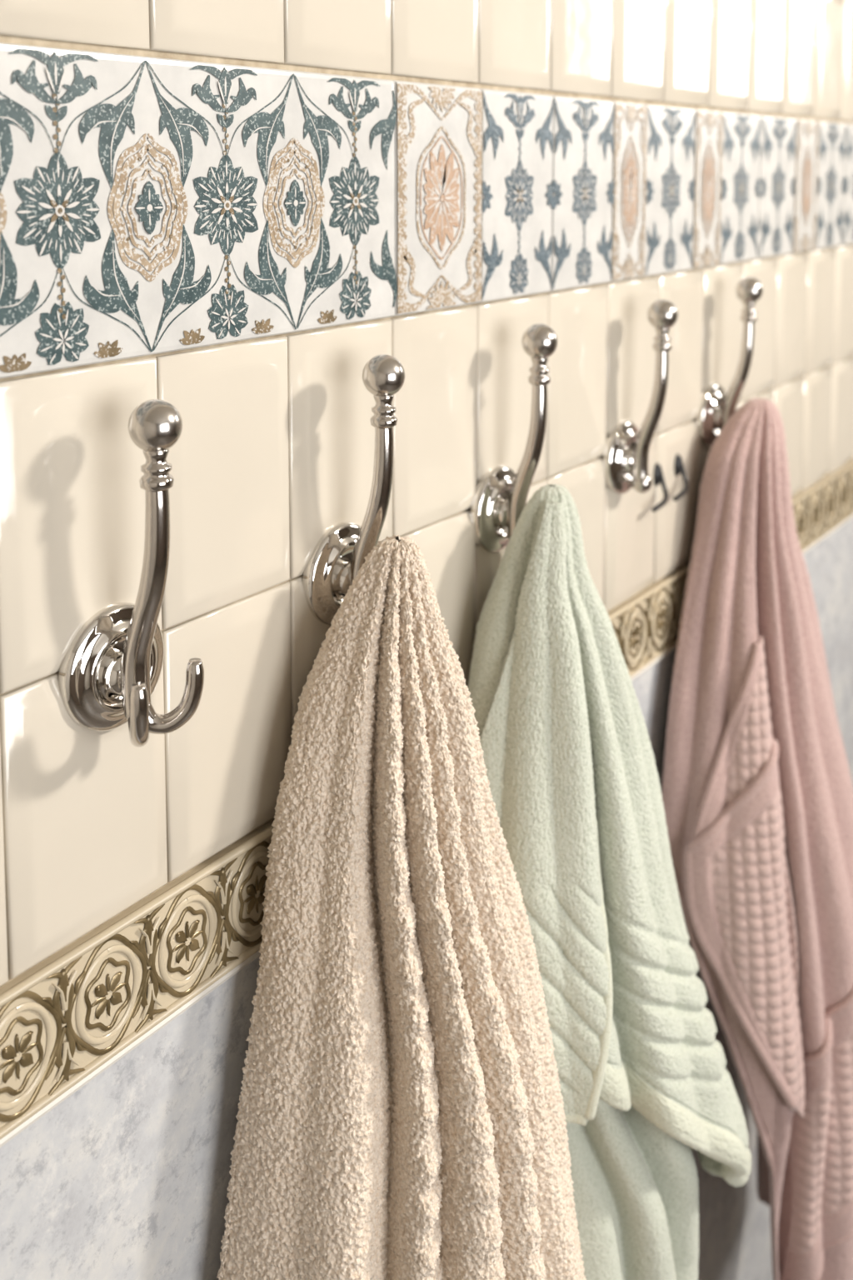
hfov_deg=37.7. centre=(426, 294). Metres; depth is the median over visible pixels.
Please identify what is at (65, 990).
trim
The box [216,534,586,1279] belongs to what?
bath towel
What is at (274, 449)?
tiles
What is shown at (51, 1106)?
bead
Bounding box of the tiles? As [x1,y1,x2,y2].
[0,0,852,986]
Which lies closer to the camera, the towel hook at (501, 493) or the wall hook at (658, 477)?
the towel hook at (501, 493)
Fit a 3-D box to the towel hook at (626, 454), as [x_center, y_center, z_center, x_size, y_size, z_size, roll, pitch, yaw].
[0.180,0.085,1.022,0.049,0.164,0.061,4,7,35]
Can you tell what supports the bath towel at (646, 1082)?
hanging from the towel hook at (501, 493)
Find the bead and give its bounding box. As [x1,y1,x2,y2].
[0,515,852,1147]
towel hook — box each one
[58,399,204,747]
[302,354,404,625]
[470,323,557,552]
[603,299,678,494]
[696,277,763,447]
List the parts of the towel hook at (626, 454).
knob, arm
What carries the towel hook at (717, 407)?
attached to the tiles
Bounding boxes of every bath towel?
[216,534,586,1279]
[468,484,751,1279]
[661,397,852,1279]
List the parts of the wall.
marble panel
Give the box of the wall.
[0,35,852,1279]
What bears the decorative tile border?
attached to the wall
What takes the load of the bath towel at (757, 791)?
hanging from the towel hook at (717, 407)
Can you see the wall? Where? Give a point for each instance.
(128, 1177)
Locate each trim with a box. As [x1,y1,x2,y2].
[0,468,852,1122]
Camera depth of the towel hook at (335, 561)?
0.72 m
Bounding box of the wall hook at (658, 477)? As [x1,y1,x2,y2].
[651,454,689,512]
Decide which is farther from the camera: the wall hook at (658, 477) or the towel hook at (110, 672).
the wall hook at (658, 477)
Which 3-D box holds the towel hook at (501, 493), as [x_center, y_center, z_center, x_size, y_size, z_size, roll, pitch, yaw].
[0.067,0.101,0.864,0.049,0.164,0.061,4,7,35]

